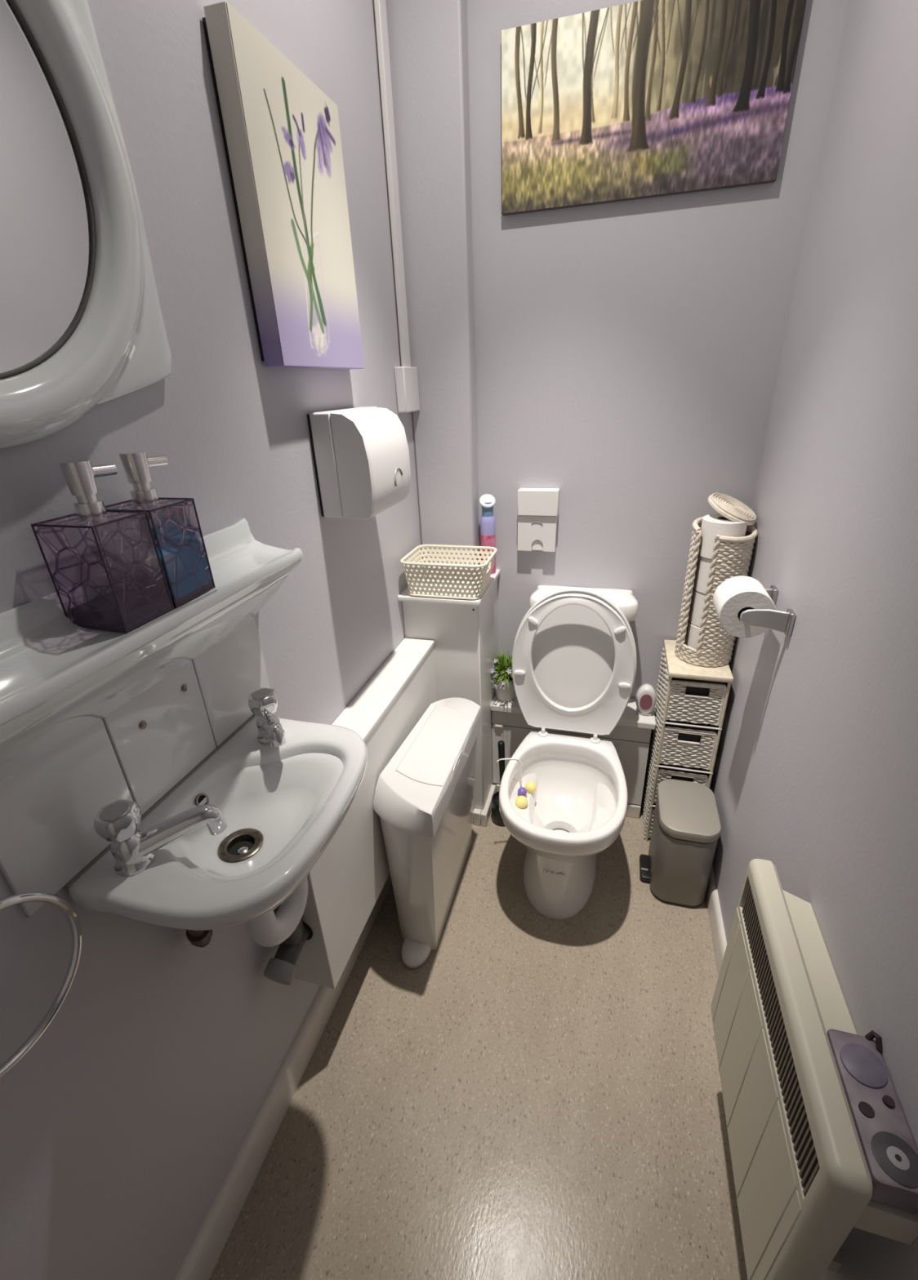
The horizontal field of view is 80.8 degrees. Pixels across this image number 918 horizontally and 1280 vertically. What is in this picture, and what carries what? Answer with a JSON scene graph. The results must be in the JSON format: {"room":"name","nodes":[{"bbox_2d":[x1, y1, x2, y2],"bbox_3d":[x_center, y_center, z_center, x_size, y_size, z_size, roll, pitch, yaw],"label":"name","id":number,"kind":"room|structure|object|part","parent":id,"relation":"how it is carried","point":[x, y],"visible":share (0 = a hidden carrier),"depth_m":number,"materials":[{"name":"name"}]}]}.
{"room":"toilet room","nodes":[
{"label":"toilet room","id":0,"kind":"room"},
{"bbox_2d":[0,0,422,1279],"bbox_3d":[-0.483,-0.231,0.752,0.111,2.810,2.540,5,26,15],"label":"wall","id":1,"kind":"structure","parent":0,"point":[122,1126],"depth_m":0.83,"materials":[{"name":"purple paint"}]},
{"bbox_2d":[0,891,81,1077],"bbox_3d":[-0.512,0.369,0.575,0.044,0.223,0.202,5,26,15],"label":"towel ring","id":2,"kind":"object","parent":1,"relation":"attached to","point":[58,902],"visible":1,"depth_m":0.64,"materials":[{"name":"silver metal"}]},
{"bbox_2d":[0,0,172,448],"bbox_3d":[-0.487,-0.453,0.425,0.036,0.574,0.596,5,26,15],"label":"oval mirror","id":3,"kind":"object","parent":1,"relation":"attached to","point":[82,326],"visible":1,"depth_m":0.60,"materials":[{"name":"white ceramic"}]},
{"bbox_3d":[-0.496,-0.453,0.428,0.001,0.453,0.453,5,26,15],"label":"glass","id":4,"kind":"part","parent":3,"relation":"part of","materials":[{"name":"white mirror"}]},
{"bbox_2d":[0,518,302,785],"bbox_3d":[-0.410,0.023,0.668,0.137,0.185,0.718,5,26,15],"label":"shelf","id":5,"kind":"object","parent":1,"relation":"attached to","point":[59,677],"visible":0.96,"depth_m":0.62,"materials":[{"name":"white ceramic"}]},
{"bbox_2d":[30,459,173,632],"bbox_3d":[-0.419,-0.113,0.632,0.086,0.186,0.082,5,26,15],"label":"soap dispenser","id":6,"kind":"object","parent":5,"relation":"on","point":[119,610],"visible":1,"depth_m":0.64,"materials":[{"name":"purple glass"}]},
{"bbox_3d":[-0.421,-0.161,0.610,0.020,0.010,0.020,5,26,15],"label":"stem","id":7,"kind":"part","parent":6,"relation":"part of","materials":[{"name":"silver metal"}]},
{"bbox_2d":[96,451,215,607],"bbox_3d":[-0.397,-0.146,0.700,0.086,0.186,0.082,5,26,15],"label":"soap dispenser","id":8,"kind":"object","parent":5,"relation":"on","point":[184,562],"visible":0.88,"depth_m":0.71,"materials":[{"name":"blue glass"}]},
{"bbox_3d":[-0.399,-0.195,0.678,0.020,0.010,0.020,5,26,15],"label":"stem","id":9,"kind":"part","parent":8,"relation":"part of","materials":[{"name":"silver metal"}]},
{"bbox_2d":[63,687,367,946],"bbox_3d":[-0.307,0.324,0.859,0.281,0.365,0.417,5,26,15],"label":"basin","id":10,"kind":"object","parent":1,"relation":"attached to","point":[227,845],"visible":1,"depth_m":0.80,"materials":[{"name":"white ceramic"}]},
{"bbox_2d":[93,799,227,876],"bbox_3d":[-0.391,0.244,0.712,0.117,0.089,0.107,5,26,15],"label":"tap","id":11,"kind":"object","parent":10,"relation":"on","point":[145,852],"depth_m":0.70,"materials":[{"name":"silver metal"}]},
{"bbox_2d":[248,687,285,746],"bbox_3d":[-0.326,0.139,0.928,0.081,0.089,0.075,5,26,15],"label":"tap","id":12,"kind":"object","parent":10,"relation":"on","point":[262,702],"depth_m":0.92,"materials":[{"name":"silver metal"}]},
{"bbox_2d":[246,874,308,985],"bbox_3d":[-0.335,0.516,1.018,0.121,0.455,0.245,-15,28,-25],"label":"pipe","id":13,"kind":"object","parent":10,"relation":"attached to","point":[283,926],"visible":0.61,"depth_m":0.94,"materials":[{"name":"white plastic"}]},
{"bbox_2d":[202,0,364,368],"bbox_3d":[-0.297,-0.772,1.016,0.046,0.463,0.343,5,26,15],"label":"canvas","id":14,"kind":"object","parent":1,"relation":"attached to","point":[281,133],"visible":1,"depth_m":0.94,"materials":[{"name":"printed canvas"},{"name":"black backing frame"}]},
{"bbox_2d":[174,872,391,1279],"bbox_3d":[-0.421,1.062,1.185,0.018,0.100,2.030,5,26,15],"label":"baseboard","id":15,"kind":"structure","parent":1,"relation":"attached to","point":[201,1260],"depth_m":1.16,"materials":[{"name":"paint"}]},
{"bbox_2d":[306,406,410,519],"bbox_3d":[-0.215,-0.419,1.258,0.137,0.221,0.250,5,26,15],"label":"paper towel dispenser","id":16,"kind":"object","parent":1,"relation":"attached to","point":[361,455],"visible":1,"depth_m":1.17,"materials":[{"name":"white plastic"}]},
{"bbox_2d":[294,637,437,989],"bbox_3d":[-0.233,0.402,1.514,0.105,0.504,0.848,5,26,15],"label":"pipe boxing","id":17,"kind":"object","parent":1,"relation":"attached to","point":[347,880],"visible":0.51,"depth_m":1.35,"materials":[{"name":"white paint"}]},
{"bbox_2d":[372,0,419,413],"bbox_3d":[-0.177,-1.311,1.330,0.030,1.380,0.119,5,26,15],"label":"cable trunking","id":18,"kind":"object","parent":1,"relation":"attached to","point":[406,375],"visible":1,"depth_m":1.43,"materials":[{"name":"white plastic"}]},
{"bbox_2d":[385,0,479,573],"bbox_3d":[-0.063,-1.108,1.505,0.192,1.905,0.070,5,26,15],"label":"wall column","id":19,"kind":"structure","parent":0,"point":[428,39],"depth_m":1.48,"materials":[{"name":"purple paint"}]},
{"bbox_2d":[208,795,746,1279],"bbox_3d":[0.110,1.105,1.221,1.228,0.050,2.540,5,26,15],"label":"floor","id":20,"kind":"structure","parent":0,"point":[538,1097],"depth_m":1.23,"materials":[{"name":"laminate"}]},
{"bbox_2d":[373,697,481,968],"bbox_3d":[-0.067,0.558,1.628,0.185,0.602,0.524,5,26,15],"label":"bin","id":21,"kind":"object","parent":20,"relation":"on","point":[423,801],"visible":1,"depth_m":1.47,"materials":[{"name":"white plastic"}]},
{"bbox_3d":[-0.077,0.321,1.516,0.185,0.072,0.524,5,26,15],"label":"lid","id":22,"kind":"part","parent":21,"relation":"part of","materials":[{"name":"white plastic"}]},
{"bbox_2d":[397,568,499,826],"bbox_3d":[-0.004,0.216,1.990,0.271,0.905,0.318,5,26,15],"label":"pipe boxing","id":23,"kind":"object","parent":20,"relation":"on","point":[464,632],"visible":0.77,"depth_m":1.78,"materials":[{"name":"white paint"}]},
{"bbox_2d":[400,544,497,599],"bbox_3d":[-0.027,-0.217,1.710,0.272,0.114,0.206,5,26,15],"label":"storage basket","id":24,"kind":"object","parent":23,"relation":"on","point":[434,585],"visible":1,"depth_m":1.66,"materials":[{"name":"beige plastic"}]},
{"bbox_3d":[0.069,0.665,2.024,0.030,0.060,0.024,5,26,15],"label":"skirting","id":25,"kind":"part","parent":23,"relation":"part of","materials":[{"name":"paint"}]},
{"bbox_2d":[479,493,495,573],"bbox_3d":[0.098,-0.355,1.819,0.052,0.264,0.052,5,26,15],"label":"aerosol can","id":26,"kind":"object","parent":23,"relation":"on","point":[487,522],"visible":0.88,"depth_m":1.79,"materials":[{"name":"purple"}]},
{"bbox_3d":[0.114,0.636,2.081,0.023,0.058,0.172,5,26,15],"label":"skirting","id":27,"kind":"part","parent":23,"relation":"part of","materials":[{"name":"paint"}]},
{"bbox_2d":[490,740,505,826],"bbox_3d":[0.160,0.528,1.981,0.086,0.336,0.086,5,26,15],"label":"toilet brush","id":28,"kind":"object","parent":20,"relation":"on","point":[496,818],"visible":0.62,"depth_m":1.99,"materials":[{"name":"black plastic"}]},
{"bbox_3d":[0.160,0.486,1.978,0.025,0.257,0.051,-9,26,-13],"label":"handle","id":29,"kind":"part","parent":28,"relation":"part of","materials":[{"name":"black plastic"}]},
{"bbox_2d":[498,587,635,919],"bbox_3d":[0.317,0.361,1.653,0.400,0.906,0.562,5,26,15],"label":"toilet","id":30,"kind":"object","parent":20,"relation":"on","point":[574,654],"visible":0.99,"depth_m":1.75,"materials":[{"name":"white ceramic"}]},
{"bbox_2d":[496,758,536,808],"bbox_3d":[0.202,0.450,1.728,0.108,0.122,0.136,-15,28,-25],"label":"air freshener","id":31,"kind":"object","parent":30,"relation":"on","point":[521,802],"visible":1,"depth_m":1.73,"materials":[{"name":"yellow plastic"}]},
{"bbox_3d":[0.365,0.084,1.745,0.390,0.485,0.045,5,26,15],"label":"seat","id":32,"kind":"part","parent":30,"relation":"part of","materials":[{"name":"white plastic"}]},
{"bbox_3d":[0.374,0.072,1.775,0.400,0.494,0.077,5,26,15],"label":"lid","id":33,"kind":"part","parent":30,"relation":"part of","materials":[{"name":"white plastic"}]},
{"bbox_2d":[489,693,655,817],"bbox_3d":[0.418,0.425,2.056,0.574,0.437,0.155,5,26,15],"label":"shelf","id":34,"kind":"object","parent":20,"relation":"on","point":[630,737],"visible":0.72,"depth_m":1.96,"materials":[{"name":"white paint"}]},
{"bbox_2d":[489,649,515,702],"bbox_3d":[0.181,0.134,1.957,0.131,0.193,0.197,5,26,15],"label":"potted plant","id":35,"kind":"object","parent":34,"relation":"on","point":[502,676],"visible":0.72,"depth_m":1.94,"materials":[{"name":"green plant"}]},
{"bbox_3d":[0.173,0.173,1.996,0.089,0.090,0.089,5,26,15],"label":"pot","id":36,"kind":"part","parent":35,"relation":"part of","materials":[{"name":"white ceramic"}]},
{"bbox_3d":[0.413,0.622,2.088,0.548,0.056,0.012,5,26,15],"label":"skirting","id":37,"kind":"part","parent":34,"relation":"part of","materials":[{"name":"paint"}]},
{"bbox_3d":[0.401,0.464,2.019,0.562,0.276,0.009,5,26,15],"label":"panel","id":38,"kind":"part","parent":34,"relation":"part of","materials":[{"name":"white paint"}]},
{"bbox_3d":[0.394,0.304,1.943,0.562,0.068,0.009,5,26,15],"label":"panel","id":39,"kind":"part","parent":34,"relation":"part of","materials":[{"name":"white paint"}]},
{"bbox_2d":[528,585,638,622],"bbox_3d":[0.420,0.038,1.874,0.348,0.418,0.141,5,26,15],"label":"toilet cistern","id":40,"kind":"object","parent":34,"relation":"on","point":[624,599],"visible":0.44,"depth_m":1.78,"materials":[{"name":"white ceramic"}]},
{"bbox_2d":[635,684,656,715],"bbox_3d":[0.643,0.206,1.857,0.068,0.113,0.044,5,26,15],"label":"air freshener","id":41,"kind":"object","parent":34,"relation":"on","point":[646,696],"visible":1,"depth_m":1.84,"materials":[{"name":"white plastic"}]},
{"bbox_2d":[639,778,720,907],"bbox_3d":[0.695,0.644,1.722,0.197,0.308,0.237,5,26,15],"label":"pedal bin","id":42,"kind":"object","parent":20,"relation":"on","point":[686,829],"visible":1,"depth_m":1.64,"materials":[{"name":"grey plastic"}]},
{"bbox_3d":[0.702,0.520,1.659,0.170,0.032,0.237,5,26,15],"label":"lid","id":43,"kind":"part","parent":42,"relation":"part of","materials":[{"name":"grey plastic"}]},
{"bbox_2d":[641,640,733,841],"bbox_3d":[0.763,0.366,1.854,0.182,0.690,0.241,5,26,15],"label":"drawer unit","id":44,"kind":"object","parent":20,"relation":"on","point":[691,699],"visible":0.77,"depth_m":1.72,"materials":[{"name":"beige wicker"}]},
{"bbox_3d":[0.771,0.460,1.904,0.147,0.135,0.205,5,26,15],"label":"drawer","id":45,"kind":"part","parent":44,"relation":"part of","materials":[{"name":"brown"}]},
{"bbox_3d":[0.735,0.423,1.763,0.173,0.006,0.006,5,26,15],"label":"rail","id":46,"kind":"part","parent":44,"relation":"part of","materials":[{"name":"white plastic"}]},
{"bbox_3d":[0.764,0.306,1.831,0.147,0.135,0.205,5,26,15],"label":"drawer","id":47,"kind":"part","parent":44,"relation":"part of","materials":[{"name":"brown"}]},
{"bbox_3d":[0.729,0.269,1.690,0.173,0.006,0.006,5,26,15],"label":"rail","id":48,"kind":"part","parent":44,"relation":"part of","materials":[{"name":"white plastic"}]},
{"bbox_3d":[0.758,0.152,1.758,0.147,0.135,0.205,5,26,15],"label":"drawer","id":49,"kind":"part","parent":44,"relation":"part of","materials":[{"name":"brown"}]},
{"bbox_2d":[674,493,757,666],"bbox_3d":[0.765,-0.175,1.610,0.172,0.499,0.172,-1,25,4],"label":"basket","id":50,"kind":"object","parent":44,"relation":"on","point":[731,557],"visible":0.66,"depth_m":1.56,"materials":[{"name":"wicker"}]},
{"bbox_2d":[684,620,700,649],"bbox_3d":[0.772,-0.007,1.689,0.117,0.106,0.117,5,26,15],"label":"toilet roll","id":51,"kind":"object","parent":50,"relation":"in","point":[691,636],"visible":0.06,"depth_m":1.66,"materials":[{"name":"white paper"}]},
{"bbox_2d":[688,588,706,626],"bbox_3d":[0.769,-0.105,1.643,0.117,0.106,0.117,5,26,15],"label":"toilet roll","id":52,"kind":"object","parent":51,"relation":"on","point":[695,611],"visible":0.13,"depth_m":1.62,"materials":[{"name":"white paper"}]},
{"bbox_2d":[693,555,711,594],"bbox_3d":[0.763,-0.201,1.595,0.117,0.106,0.117,5,26,15],"label":"toilet roll","id":53,"kind":"object","parent":52,"relation":"on","point":[702,571],"visible":0.14,"depth_m":1.58,"materials":[{"name":"white paper"}]},
{"bbox_2d":[697,513,746,559],"bbox_3d":[0.754,-0.296,1.547,0.117,0.106,0.117,5,26,15],"label":"toilet roll","id":54,"kind":"object","parent":53,"relation":"on","point":[712,525],"visible":0.66,"depth_m":1.51,"materials":[{"name":"white paper"}]},
{"bbox_3d":[0.775,-0.373,1.532,0.134,0.076,0.142,5,26,15],"label":"stand lid","id":55,"kind":"part","parent":50,"relation":"part of","materials":[{"name":"wicker"}]},
{"bbox_2d":[466,0,848,792],"bbox_3d":[0.380,-0.702,1.665,1.028,2.810,0.100,5,26,15],"label":"wall","id":56,"kind":"structure","parent":0,"point":[628,353],"depth_m":1.52,"materials":[{"name":"purple paint"}]},
{"bbox_2d":[517,488,559,551],"bbox_3d":[0.259,-0.393,1.771,0.130,0.201,0.042,5,26,15],"label":"dispenser","id":57,"kind":"object","parent":56,"relation":"attached to","point":[537,508],"visible":1,"depth_m":1.75,"materials":[{"name":"white plastic"}]},
{"bbox_2d":[501,0,806,215],"bbox_3d":[0.429,-1.282,1.296,0.662,0.357,0.022,5,26,15],"label":"canvas","id":58,"kind":"object","parent":56,"relation":"attached to","point":[642,99],"visible":1,"depth_m":1.28,"materials":[{"name":"multicoloured fabric"}]},
{"bbox_2d":[704,0,917,1279],"bbox_3d":[0.598,-0.140,0.463,0.100,2.810,2.540,5,26,15],"label":"wall","id":59,"kind":"structure","parent":0,"point":[815,774],"depth_m":0.94,"materials":[{"name":"purple paint"}]},
{"bbox_2d":[705,864,726,977],"bbox_3d":[0.595,1.085,1.062,0.015,0.085,2.340,5,26,15],"label":"baseboard","id":60,"kind":"structure","parent":59,"relation":"attached to","point":[717,934],"depth_m":1.57,"materials":[{"name":"paint"}]},
{"bbox_2d":[739,585,795,636],"bbox_3d":[0.700,-0.074,1.259,0.100,0.054,0.189,5,26,15],"label":"holder","id":61,"kind":"object","parent":59,"relation":"attached to","point":[777,620],"visible":0.69,"depth_m":1.20,"materials":[{"name":"silver metal"}]},
{"bbox_2d":[712,576,775,637],"bbox_3d":[0.670,-0.079,1.273,0.117,0.117,0.106,5,26,15],"label":"toilet roll","id":62,"kind":"object","parent":61,"relation":"hanging from","point":[735,593],"visible":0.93,"depth_m":1.24,"materials":[{"name":"white paper"}]},
{"bbox_3d":[0.681,-0.048,1.206,0.095,0.048,0.019,10,28,25],"label":"arm","id":63,"kind":"part","parent":61,"relation":"part of","materials":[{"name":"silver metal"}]},
{"bbox_3d":[0.716,-0.104,1.321,0.093,0.048,0.013,3,26,11],"label":"arm","id":64,"kind":"part","parent":61,"relation":"part of","materials":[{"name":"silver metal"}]},
{"bbox_3d":[0.764,-0.103,1.314,0.011,0.054,0.036,5,26,15],"label":"wall plate","id":65,"kind":"part","parent":61,"relation":"part of","materials":[{"name":"silver metal"}]},
{"bbox_3d":[0.723,-0.038,1.181,0.011,0.054,0.036,5,26,15],"label":"wall plate","id":66,"kind":"part","parent":61,"relation":"part of","materials":[{"name":"silver metal"}]},
{"bbox_2d":[710,858,917,1279],"bbox_3d":[0.529,0.699,0.872,0.106,0.450,0.466,5,26,15],"label":"heater","id":67,"kind":"object","parent":59,"relation":"attached to","point":[802,1182],"visible":1,"depth_m":0.78,"materials":[{"name":"beige metal"}]},
{"bbox_3d":[0.536,0.660,1.088,0.002,0.311,0.033,5,26,15],"label":"panel","id":68,"kind":"part","parent":67,"relation":"part of","materials":[{"name":"beige metal"}]},
{"bbox_3d":[0.519,0.686,1.034,0.002,0.311,0.085,5,26,15],"label":"panel","id":69,"kind":"part","parent":67,"relation":"part of","materials":[{"name":"beige metal"}]},
{"bbox_3d":[0.494,0.725,0.953,0.002,0.311,0.095,5,26,15],"label":"panel","id":70,"kind":"part","parent":67,"relation":"part of","materials":[{"name":"beige metal"}]},
{"bbox_3d":[0.469,0.767,0.869,0.002,0.311,0.094,5,26,15],"label":"panel","id":71,"kind":"part","parent":67,"relation":"part of","materials":[{"name":"beige metal"}]},
{"bbox_3d":[0.443,0.808,0.785,0.002,0.311,0.094,5,26,15],"label":"panel","id":72,"kind":"part","parent":67,"relation":"part of","materials":[{"name":"beige metal"}]},
{"bbox_3d":[0.427,0.833,0.733,0.002,0.311,0.019,5,26,15],"label":"panel","id":73,"kind":"part","parent":67,"relation":"part of","materials":[{"name":"beige metal"}]},
{"bbox_3d":[0.544,0.570,0.805,0.063,0.054,0.447,5,26,15],"label":"plate","id":74,"kind":"part","parent":67,"relation":"part of","materials":[{"name":"beige metal"}]},
{"bbox_2d":[826,1028,917,1213],"bbox_3d":[0.509,0.577,0.665,0.061,0.058,0.168,5,26,15],"label":"printed box","id":75,"kind":"object","parent":67,"relation":"on","point":[890,1152],"visible":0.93,"depth_m":0.64,"materials":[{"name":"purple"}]},
{"bbox_2d":[870,1131,917,1187],"bbox_3d":[0.495,0.586,0.609,0.049,0.002,0.049,5,26,15],"label":"print","id":76,"kind":"object","parent":75,"relation":"on","point":[893,1154],"depth_m":0.61,"materials":[{"name":"paper"}]},
{"bbox_2d":[885,1146,909,1170],"bbox_3d":[0.495,0.585,0.609,0.021,0.001,0.021,5,26,15],"label":"print","id":77,"kind":"object","parent":75,"relation":"on","point":[897,1157],"depth_m":0.61,"materials":[{"name":"grey paint"}]}
]}

